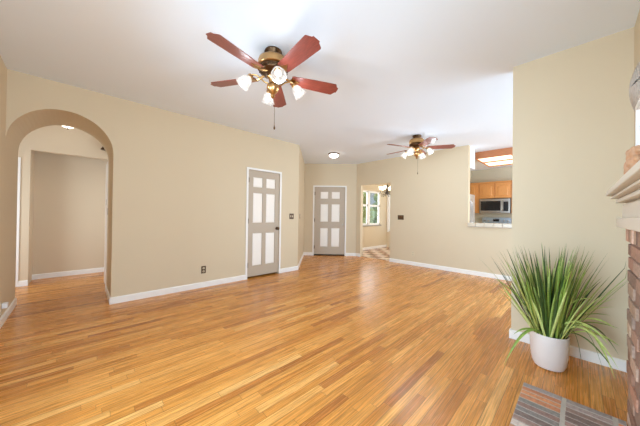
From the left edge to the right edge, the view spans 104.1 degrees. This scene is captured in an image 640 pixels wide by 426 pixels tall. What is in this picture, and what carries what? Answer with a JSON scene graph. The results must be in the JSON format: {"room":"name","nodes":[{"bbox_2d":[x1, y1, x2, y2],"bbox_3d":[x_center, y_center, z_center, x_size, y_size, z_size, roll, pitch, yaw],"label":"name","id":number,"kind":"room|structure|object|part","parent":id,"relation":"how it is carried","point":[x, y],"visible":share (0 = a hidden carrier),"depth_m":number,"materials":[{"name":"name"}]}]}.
{"room":"living room","nodes":[
{"label":"living room","id":0,"kind":"room"},
{"bbox_2d":[0,56,34,317],"bbox_3d":[-2.646,-0.177,1.809,0.140,2.740,7.120,1,-1,-44],"label":"wall","id":1,"kind":"structure","parent":0,"point":[8,154],"depth_m":2.82,"materials":[{"name":"paint"}]},
{"bbox_2d":[0,302,8,314],"bbox_3d":[-3.336,1.004,2.638,0.050,0.118,0.074,1,-1,-44],"label":"night light","id":2,"kind":"object","parent":1,"relation":"attached to","point":[3,305],"visible":1,"depth_m":2.62,"materials":[{"name":"white plastic"}]},
{"bbox_2d":[0,298,16,328],"bbox_3d":[-2.928,1.148,2.185,0.014,0.088,2.900,1,-1,-44],"label":"baseboard","id":3,"kind":"structure","parent":1,"relation":"attached to","point":[13,304],"depth_m":2.85,"materials":[{"name":"paint"}]},
{"bbox_2d":[18,125,107,284],"bbox_3d":[-4.747,-0.190,4.131,3.500,2.740,0.100,1,-1,-44],"label":"wall","id":4,"kind":"structure","parent":0,"point":[55,139],"depth_m":4.13,"materials":[{"name":"paint"}]},
{"bbox_2d":[15,157,20,286],"bbox_3d":[-4.827,0.143,3.975,0.052,2.070,0.017,1,-1,-44],"label":"trim","id":5,"kind":"structure","parent":4,"relation":"attached to","point":[19,158],"depth_m":3.98,"materials":[{"name":"paint"}]},
{"bbox_2d":[18,280,27,286],"bbox_3d":[-4.786,1.135,4.023,0.100,0.088,0.014,1,-1,-44],"label":"baseboard","id":6,"kind":"structure","parent":4,"relation":"attached to","point":[25,282],"depth_m":4.02,"materials":[{"name":"paint"}]},
{"bbox_2d":[32,151,107,274],"bbox_3d":[-4.505,-0.181,5.032,1.900,2.740,0.100,1,-1,-44],"label":"wall","id":7,"kind":"structure","parent":0,"point":[69,201],"depth_m":4.72,"materials":[{"name":"paint"}]},
{"bbox_2d":[32,267,103,279],"bbox_3d":[-4.441,1.146,5.023,1.785,0.088,0.014,1,-1,-44],"label":"baseboard","id":8,"kind":"structure","parent":7,"relation":"attached to","point":[93,270],"depth_m":4.70,"materials":[{"name":"paint"}]},
{"bbox_2d":[6,69,298,296],"bbox_3d":[-2.198,-0.154,4.356,4.041,2.740,0.776,1,-1,-44],"label":"wall","id":9,"kind":"structure","parent":0,"point":[177,182],"depth_m":3.72,"materials":[{"name":"paint"}]},
{"bbox_2d":[104,162,107,284],"bbox_3d":[-3.463,0.176,4.067,0.048,2.018,0.720,1,-1,-44],"label":"door frame","id":10,"kind":"structure","parent":9,"relation":"in","point":[106,190],"depth_m":4.11,"materials":[{"name":"paint"}]},
{"bbox_2d":[105,285,110,304],"bbox_3d":[-3.027,1.156,3.557,0.014,0.088,0.788,1,-1,-44],"label":"baseboard","id":11,"kind":"structure","parent":9,"relation":"attached to","point":[106,289],"depth_m":3.48,"materials":[{"name":"paint"}]},
{"bbox_2d":[111,275,244,303],"bbox_3d":[-2.066,1.171,3.944,1.907,0.088,0.014,1,-1,-44],"label":"baseboard","id":12,"kind":"structure","parent":9,"relation":"attached to","point":[119,299],"depth_m":3.77,"materials":[{"name":"paint"}]},
{"bbox_2d":[201,266,205,273],"bbox_3d":[-1.910,0.930,4.095,0.074,0.118,0.009,1,-1,-44],"label":"outlet","id":13,"kind":"object","parent":9,"relation":"attached to","point":[203,268],"visible":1,"depth_m":4.09,"materials":[{"name":"beige plastic"}]},
{"bbox_2d":[245,167,281,279],"bbox_3d":[-1.086,0.193,4.882,0.779,2.082,0.109,1,-1,-44],"label":"door","id":14,"kind":"structure","parent":9,"relation":"in","point":[263,213],"depth_m":4.88,"materials":[{"name":"paint"}]},
{"bbox_3d":[-1.212,0.697,4.802,0.198,0.618,0.010,1,-1,-44],"label":"raised panel","id":15,"kind":"part","parent":14,"relation":"part of","materials":[{"name":"paint"}]},
{"bbox_3d":[-1.194,-0.588,4.810,0.198,0.188,0.010,1,-1,-44],"label":"raised panel","id":16,"kind":"part","parent":14,"relation":"part of","materials":[{"name":"paint"}]},
{"bbox_3d":[-1.201,-0.097,4.807,0.198,0.570,0.010,1,-1,-44],"label":"raised panel","id":17,"kind":"part","parent":14,"relation":"part of","materials":[{"name":"paint"}]},
{"bbox_3d":[-1.006,0.701,5.000,0.202,0.618,0.010,1,-1,-44],"label":"raised panel","id":18,"kind":"part","parent":14,"relation":"part of","materials":[{"name":"paint"}]},
{"bbox_3d":[-0.989,-0.584,5.009,0.202,0.188,0.010,1,-1,-44],"label":"raised panel","id":19,"kind":"part","parent":14,"relation":"part of","materials":[{"name":"paint"}]},
{"bbox_3d":[-0.995,-0.093,5.006,0.202,0.570,0.010,1,-1,-44],"label":"raised panel","id":20,"kind":"part","parent":14,"relation":"part of","materials":[{"name":"paint"}]},
{"bbox_2d":[280,266,297,272],"bbox_3d":[-0.647,1.199,5.312,0.471,0.088,0.014,1,-1,-44],"label":"baseboard","id":21,"kind":"structure","parent":9,"relation":"attached to","point":[294,268],"depth_m":5.30,"materials":[{"name":"paint"}]},
{"bbox_2d":[298,146,304,263],"bbox_3d":[-0.535,-0.118,6.475,0.120,2.740,1.990,1,0,0],"label":"wall","id":22,"kind":"structure","parent":0,"point":[301,160],"depth_m":6.25,"materials":[{"name":"paint"}]},
{"bbox_2d":[0,247,627,425],"bbox_3d":[0.912,1.296,4.501,12.400,0.084,9.200,1,-1,-44],"label":"floor","id":23,"kind":"structure","parent":0,"point":[330,340],"depth_m":2.15,"materials":[{"name":"brown wood"}]},
{"bbox_2d":[470,194,474,222],"bbox_3d":[3.267,0.410,6.061,0.870,1.740,0.757,1,-1,-44],"label":"refrigerator","id":24,"kind":"object","parent":23,"relation":"on","point":[472,197],"visible":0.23,"depth_m":5.94,"materials":[{"name":"metal"}]},
{"bbox_2d":[482,217,511,223],"bbox_3d":[5.268,0.737,7.553,0.670,1.200,0.750,1,-1,-44],"label":"range","id":25,"kind":"object","parent":23,"relation":"on","point":[485,219],"visible":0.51,"depth_m":7.72,"materials":[{"name":"silver metal"}]},
{"bbox_2d":[491,244,627,385],"bbox_3d":[1.851,0.743,2.078,0.838,1.024,0.927,1,0,-32],"label":"potted plant","id":26,"kind":"object","parent":23,"relation":"on","point":[549,301],"visible":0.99,"depth_m":1.96,"materials":[{"name":"green plant"}]},
{"bbox_3d":[1.875,1.116,2.045,0.243,0.279,0.243,1,-1,-44],"label":"pot","id":27,"kind":"part","parent":26,"relation":"part of","materials":[{"name":"ceramic"}]},
{"bbox_2d":[509,160,639,425],"bbox_3d":[1.198,0.544,1.139,1.684,1.392,0.571,1,-1,-44],"label":"fireplace","id":28,"kind":"object","parent":23,"relation":"on","point":[535,406],"visible":1,"depth_m":1.43,"materials":[{"name":"brick"}]},
{"bbox_2d":[606,160,639,204],"bbox_3d":[1.343,-0.100,1.001,1.684,0.102,0.177,1,-1,-44],"label":"mantel shelf","id":29,"kind":"object","parent":28,"relation":"attached to","point":[627,189],"depth_m":1.09,"materials":[{"name":"paint"}]},
{"bbox_2d":[623,145,639,173],"bbox_3d":[1.524,-0.234,1.205,0.172,0.175,0.077,1,-1,-44],"label":"carving","id":30,"kind":"object","parent":28,"relation":"on","point":[633,154],"visible":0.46,"depth_m":1.18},
{"bbox_2d":[635,98,639,145],"bbox_3d":[1.694,-0.406,1.277,0.750,0.520,0.030,1,-1,-44],"label":"framed print","id":31,"kind":"object","parent":28,"relation":"on","point":[637,107],"visible":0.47,"depth_m":1.52,"materials":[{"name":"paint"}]},
{"bbox_2d":[0,0,639,170],"bbox_3d":[0.702,-1.535,4.489,12.000,0.100,8.300,1,-1,-44],"label":"ceiling","id":32,"kind":"structure","parent":0,"point":[400,70],"depth_m":2.38,"materials":[{"name":"paint"}]},
{"bbox_2d":[206,32,337,129],"bbox_3d":[-0.426,-1.147,2.299,1.269,0.735,1.240,1,-1,-44],"label":"ceiling fan","id":33,"kind":"object","parent":32,"relation":"hanging from","point":[272,65],"visible":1,"depth_m":2.23,"materials":[{"name":"brown wood"}]},
{"bbox_3d":[-0.667,-1.281,1.988,0.156,0.006,0.485,15,7,32],"label":"blade","id":34,"kind":"part","parent":33,"relation":"part of","materials":[{"name":"brown wood"}]},
{"bbox_3d":[-0.845,-1.281,2.445,0.485,0.006,0.156,1,12,15],"label":"blade","id":35,"kind":"part","parent":33,"relation":"part of","materials":[{"name":"brown wood"}]},
{"bbox_3d":[-0.666,-1.198,2.254,0.064,0.072,0.050,1,-1,-44],"label":"bulb","id":36,"kind":"part","parent":33,"relation":"part of","materials":[{"name":"white glass"}]},
{"bbox_3d":[-0.574,-1.234,2.294,0.190,0.071,0.054,1,0,-26],"label":"lamp arm","id":37,"kind":"part","parent":33,"relation":"part of","materials":[{"name":"gold metal"}]},
{"bbox_3d":[-0.398,-1.232,2.206,0.054,0.071,0.190,1,0,-26],"label":"lamp arm","id":38,"kind":"part","parent":33,"relation":"part of","materials":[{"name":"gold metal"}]},
{"bbox_3d":[-0.358,-1.195,2.114,0.050,0.072,0.064,1,-1,-44],"label":"bulb","id":39,"kind":"part","parent":33,"relation":"part of","materials":[{"name":"white glass"}]},
{"bbox_3d":[-0.464,-1.274,2.755,0.156,0.006,0.485,-11,0,-3],"label":"blade","id":40,"kind":"part","parent":33,"relation":"part of","materials":[{"name":"brown wood"}]},
{"bbox_3d":[-0.310,-1.230,2.382,0.190,0.071,0.054,1,0,-26],"label":"lamp arm","id":41,"kind":"part","parent":33,"relation":"part of","materials":[{"name":"gold metal"}]},
{"bbox_3d":[-0.219,-1.191,2.422,0.064,0.072,0.050,1,-1,-44],"label":"bulb","id":42,"kind":"part","parent":33,"relation":"part of","materials":[{"name":"white glass"}]},
{"bbox_3d":[-0.177,-1.274,2.015,0.156,0.006,0.485,16,-10,-38],"label":"blade","id":43,"kind":"part","parent":33,"relation":"part of","materials":[{"name":"brown wood"}]},
{"bbox_3d":[-0.052,-1.270,2.489,0.485,0.006,0.156,1,-12,-21],"label":"blade","id":44,"kind":"part","parent":33,"relation":"part of","materials":[{"name":"brown wood"}]},
{"bbox_2d":[329,152,338,158],"bbox_3d":[0.342,-1.412,6.213,0.265,0.133,0.265,1,-1,-44],"label":"ceiling light","id":45,"kind":"object","parent":32,"relation":"attached to","point":[333,155],"visible":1,"depth_m":6.13,"materials":[{"name":"white glass"}]},
{"bbox_3d":[0.342,-1.407,6.213,0.232,0.075,0.232,1,-1,-44],"label":"lamp shade","id":46,"kind":"part","parent":45,"relation":"part of","materials":[{"name":"white glass"}]},
{"bbox_2d":[379,184,389,196],"bbox_3d":[2.234,-0.987,8.291,0.551,0.905,0.535,1,-1,-44],"label":"chandelier","id":47,"kind":"object","parent":32,"relation":"hanging from","point":[387,192],"visible":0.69,"depth_m":8.27,"materials":[{"name":"glass"}]},
{"bbox_2d":[387,134,455,173],"bbox_3d":[1.817,-1.100,4.777,1.270,0.735,1.239,1,-1,-44],"label":"ceiling fan","id":48,"kind":"object","parent":32,"relation":"hanging from","point":[416,142],"visible":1,"depth_m":4.63,"materials":[{"name":"brown wood"}]},
{"bbox_3d":[1.863,-1.232,4.322,0.156,0.006,0.485,13,-1,-3],"label":"blade","id":49,"kind":"part","parent":48,"relation":"part of","materials":[{"name":"brown wood"}]},
{"bbox_3d":[2.242,-1.225,4.634,0.485,0.006,0.156,1,-12,15],"label":"blade","id":50,"kind":"part","parent":48,"relation":"part of","materials":[{"name":"brown wood"}]},
{"bbox_2d":[475,147,512,166],"bbox_3d":[4.648,-1.343,5.847,1.280,0.160,1.450,1,-1,-44],"label":"fluorescent light","id":51,"kind":"object","parent":32,"relation":"attached to","point":[498,157],"visible":0.34,"depth_m":5.84,"materials":[{"name":"white plastic"}]},
{"bbox_3d":[4.153,-1.292,5.887,0.575,0.006,0.655,1,-1,-44],"label":"diffuser panel","id":52,"kind":"part","parent":51,"relation":"part of","materials":[{"name":"white plastic"}]},
{"bbox_3d":[4.612,-1.283,6.330,0.610,0.006,0.655,1,-1,-44],"label":"diffuser panel","id":53,"kind":"part","parent":51,"relation":"part of","materials":[{"name":"white plastic"}]},
{"bbox_2d":[304,164,356,252],"bbox_3d":[0.240,-0.101,7.527,1.707,2.740,0.140,1,0,1],"label":"wall","id":54,"kind":"structure","parent":0,"point":[315,174],"depth_m":7.46,"materials":[{"name":"paint"}]},
{"bbox_2d":[312,185,346,255],"bbox_3d":[0.284,0.226,7.483,0.997,2.086,0.182,1,0,1],"label":"door","id":55,"kind":"structure","parent":54,"relation":"in","point":[329,202],"depth_m":7.47,"materials":[{"name":"paint"}]},
{"bbox_3d":[0.125,0.000,7.478,0.226,0.527,0.010,1,0,1],"label":"raised panel","id":56,"kind":"part","parent":55,"relation":"part of","materials":[{"name":"paint"}]},
{"bbox_3d":[0.115,0.729,7.473,0.226,0.556,0.010,1,0,1],"label":"raised panel","id":57,"kind":"part","parent":55,"relation":"part of","materials":[{"name":"paint"}]},
{"bbox_3d":[0.132,-0.530,7.482,0.226,0.207,0.010,1,0,1],"label":"raised panel","id":58,"kind":"part","parent":55,"relation":"part of","materials":[{"name":"paint"}]},
{"bbox_3d":[0.454,0.734,7.467,0.240,0.556,0.010,1,0,1],"label":"raised panel","id":59,"kind":"part","parent":55,"relation":"part of","materials":[{"name":"paint"}]},
{"bbox_3d":[0.464,0.004,7.472,0.240,0.527,0.010,1,0,1],"label":"raised panel","id":60,"kind":"part","parent":55,"relation":"part of","materials":[{"name":"paint"}]},
{"bbox_3d":[0.471,-0.526,7.476,0.240,0.207,0.010,1,0,1],"label":"raised panel","id":61,"kind":"part","parent":55,"relation":"part of","materials":[{"name":"paint"}]},
{"bbox_2d":[346,253,355,255],"bbox_3d":[0.915,1.234,7.429,0.294,0.088,0.014,1,0,1],"label":"baseboard","id":62,"kind":"structure","parent":54,"relation":"attached to","point":[347,254],"depth_m":7.42,"materials":[{"name":"paint"}]},
{"bbox_2d":[362,184,386,247],"bbox_3d":[1.675,-0.073,8.924,2.700,2.740,0.120,1,-1,-44],"label":"wall","id":63,"kind":"structure","parent":0,"point":[372,235],"depth_m":9.34,"materials":[{"name":"paint"}]},
{"bbox_2d":[363,190,380,226],"bbox_3d":[1.817,-0.163,9.023,1.300,1.275,0.135,1,-1,-44],"label":"window","id":64,"kind":"structure","parent":63,"relation":"in","point":[367,204],"depth_m":8.96,"materials":[{"name":"paint"}]},
{"bbox_3d":[1.538,-0.185,8.781,0.440,1.180,0.035,1,-1,-44],"label":"sash","id":65,"kind":"part","parent":64,"relation":"part of","materials":[{"name":"paint"}]},
{"bbox_3d":[1.998,-0.176,9.225,0.640,1.180,0.035,1,-1,-44],"label":"sash","id":66,"kind":"part","parent":64,"relation":"part of","materials":[{"name":"paint"}]},
{"bbox_2d":[362,245,386,249],"bbox_3d":[1.660,1.253,8.826,2.580,0.088,0.014,1,-1,-44],"label":"baseboard","id":67,"kind":"structure","parent":63,"relation":"attached to","point":[379,246],"depth_m":9.10,"materials":[{"name":"paint"}]},
{"bbox_2d":[386,183,389,246],"bbox_3d":[3.540,-0.048,8.848,0.120,2.740,2.820,1,-1,-44],"label":"wall","id":68,"kind":"structure","parent":0,"point":[387,233],"depth_m":9.68,"materials":[{"name":"paint"}]},
{"bbox_2d":[387,194,389,231],"bbox_3d":[2.937,-0.022,9.447,0.116,1.520,0.820,1,-1,-44],"label":"window","id":69,"kind":"structure","parent":68,"relation":"in","point":[388,198],"depth_m":9.67,"materials":[{"name":"paint"}]},
{"bbox_2d":[356,145,511,275],"bbox_3d":[3.136,-0.076,5.386,0.110,2.740,5.798,1,-1,-44],"label":"wall","id":70,"kind":"structure","parent":0,"point":[434,202],"depth_m":5.79,"materials":[{"name":"paint"}]},
{"bbox_2d":[398,215,403,219],"bbox_3d":[2.066,0.114,6.399,0.018,0.118,0.165,1,-1,-44],"label":"light switch","id":71,"kind":"object","parent":70,"relation":"attached to","point":[400,217],"visible":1,"depth_m":6.39,"materials":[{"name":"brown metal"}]},
{"bbox_2d":[389,258,510,280],"bbox_3d":[3.464,1.252,4.930,0.014,0.088,4.675,1,-1,-44],"label":"baseboard","id":72,"kind":"structure","parent":70,"relation":"attached to","point":[483,274],"depth_m":5.49,"materials":[{"name":"paint"}]},
{"bbox_2d":[470,146,474,169],"bbox_3d":[3.063,-1.214,5.816,0.350,0.460,0.870,1,-1,-44],"label":"trim","id":73,"kind":"structure","parent":70,"relation":"attached to","point":[472,150],"depth_m":5.50,"materials":[{"name":"paint"}]},
{"bbox_2d":[467,223,511,227],"bbox_3d":[4.190,0.255,4.341,0.295,0.084,2.828,1,-1,-44],"label":"bar","id":74,"kind":"object","parent":70,"relation":"on","point":[489,225],"visible":0.27,"depth_m":4.97,"materials":[{"name":"tile"}]},
{"bbox_2d":[471,167,511,222],"bbox_3d":[6.400,-0.022,7.008,0.100,2.740,3.800,1,-1,-44],"label":"wall","id":75,"kind":"structure","parent":0,"point":[499,174],"depth_m":7.94,"materials":[{"name":"paint"}]},
{"bbox_2d":[470,183,479,212],"bbox_3d":[5.031,-0.478,8.100,0.356,0.960,0.303,1,-1,-44],"label":"upper cabinet","id":76,"kind":"object","parent":75,"relation":"attached to","point":[474,187],"visible":0.57,"depth_m":7.93,"materials":[{"name":"brown wood"}]},
{"bbox_3d":[4.893,-0.461,7.993,0.010,0.780,0.115,1,-1,-44],"label":"arched panel","id":77,"kind":"part","parent":76,"relation":"part of","materials":[{"name":"brown wood"}]},
{"bbox_3d":[4.904,-0.461,8.004,0.020,0.890,0.225,1,-1,-44],"label":"cabinet door","id":78,"kind":"part","parent":76,"relation":"part of","materials":[{"name":"brown wood"}]},
{"bbox_2d":[479,180,511,198],"bbox_3d":[5.423,-0.701,7.698,0.356,0.510,0.815,1,-1,-44],"label":"upper cabinet","id":79,"kind":"object","parent":75,"relation":"attached to","point":[496,189],"visible":0.92,"depth_m":7.58,"materials":[{"name":"brown wood"}]},
{"bbox_3d":[5.167,-0.684,7.735,0.020,0.440,0.365,1,-1,-44],"label":"cabinet door","id":80,"kind":"part","parent":79,"relation":"part of","materials":[{"name":"brown wood"}]},
{"bbox_3d":[5.156,-0.684,7.725,0.010,0.330,0.255,1,-1,-44],"label":"arched panel","id":81,"kind":"part","parent":79,"relation":"part of","materials":[{"name":"brown wood"}]},
{"bbox_2d":[479,198,510,212],"bbox_3d":[5.392,-0.211,7.663,0.425,0.430,0.775,1,-1,-44],"label":"microwave","id":82,"kind":"object","parent":79,"relation":"attached to","point":[486,205],"visible":0.92,"depth_m":7.52,"materials":[{"name":"silver metal"}]},
{"bbox_3d":[5.209,-0.224,7.626,0.020,0.410,0.575,1,-1,-44],"label":"door","id":83,"kind":"part","parent":82,"relation":"part of","materials":[{"name":"black glass"}]},
{"bbox_3d":[5.474,-0.200,7.350,0.022,0.285,0.120,1,-1,-44],"label":"control panel","id":84,"kind":"part","parent":82,"relation":"part of","materials":[{"name":"black plastic"}]},
{"bbox_3d":[5.427,-0.938,7.700,0.355,0.035,0.815,1,-1,-44],"label":"moulding","id":85,"kind":"part","parent":79,"relation":"part of","materials":[{"name":"brown wood"}]},
{"bbox_3d":[5.452,-0.682,7.440,0.020,0.440,0.365,1,-1,-44],"label":"cabinet door","id":86,"kind":"part","parent":79,"relation":"part of","materials":[{"name":"brown wood"}]},
{"bbox_3d":[5.441,-0.682,7.430,0.010,0.330,0.255,1,-1,-44],"label":"arched panel","id":87,"kind":"part","parent":79,"relation":"part of","materials":[{"name":"brown wood"}]},
{"bbox_2d":[511,27,633,359],"bbox_3d":[2.294,-0.108,2.246,0.120,2.740,0.888,1,-1,-44],"label":"wall","id":88,"kind":"structure","parent":0,"point":[573,112],"depth_m":2.19,"materials":[{"name":"paint"}]},
{"bbox_2d":[509,329,626,371],"bbox_3d":[2.182,1.217,2.239,0.014,0.088,0.782,1,-1,-44],"label":"baseboard","id":89,"kind":"structure","parent":88,"relation":"attached to","point":[587,355],"depth_m":2.12,"materials":[{"name":"paint"}]},
{"bbox_2d":[634,9,639,145],"bbox_3d":[1.126,-0.134,0.585,3.869,2.740,0.120,1,-1,-44],"label":"wall","id":90,"kind":"structure","parent":0,"point":[637,24],"depth_m":1.90,"materials":[{"name":"paint"}]},
{"bbox_2d":[629,61,639,110],"bbox_3d":[2.042,-0.805,1.616,0.316,0.316,0.047,1,-1,-44],"label":"wall basket","id":91,"kind":"object","parent":90,"relation":"attached to","point":[634,87],"visible":0.94,"depth_m":1.57,"materials":[{"name":"grey wicker"}]},
{"label":"outside","id":92,"kind":"structure","parent":0,"visible":0},
{"bbox_3d":[-0.181,1.369,14.563,12.000,0.080,6.800,1,-1,-44],"label":"ground","id":93,"kind":"structure","parent":92,"visible":0},
{"bbox_2d":[363,192,374,223],"bbox_3d":[1.585,-0.232,12.341,3.021,3.180,1.423,1,-1,-44],"label":"hedge","id":94,"kind":"object","parent":93,"relation":"on","point":[372,212],"visible":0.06,"depth_m":12.47,"materials":[{"name":"green plant"}]},
{"bbox_2d":[370,193,375,207],"bbox_3d":[2.597,-0.003,14.664,2.300,2.700,0.100,1,-1,-44],"label":"fence","id":95,"kind":"object","parent":93,"relation":"on","point":[372,201],"visible":0.02,"depth_m":15.16,"materials":[{"name":"white"}]},
{"bbox_2d":[372,194,377,222],"bbox_3d":[3.226,0.173,13.763,0.918,2.620,0.719,1,-1,-44],"label":"shrub","id":96,"kind":"object","parent":93,"relation":"on","point":[375,196],"visible":0.2,"depth_m":13.61,"materials":[{"name":"green plant"}]}
]}

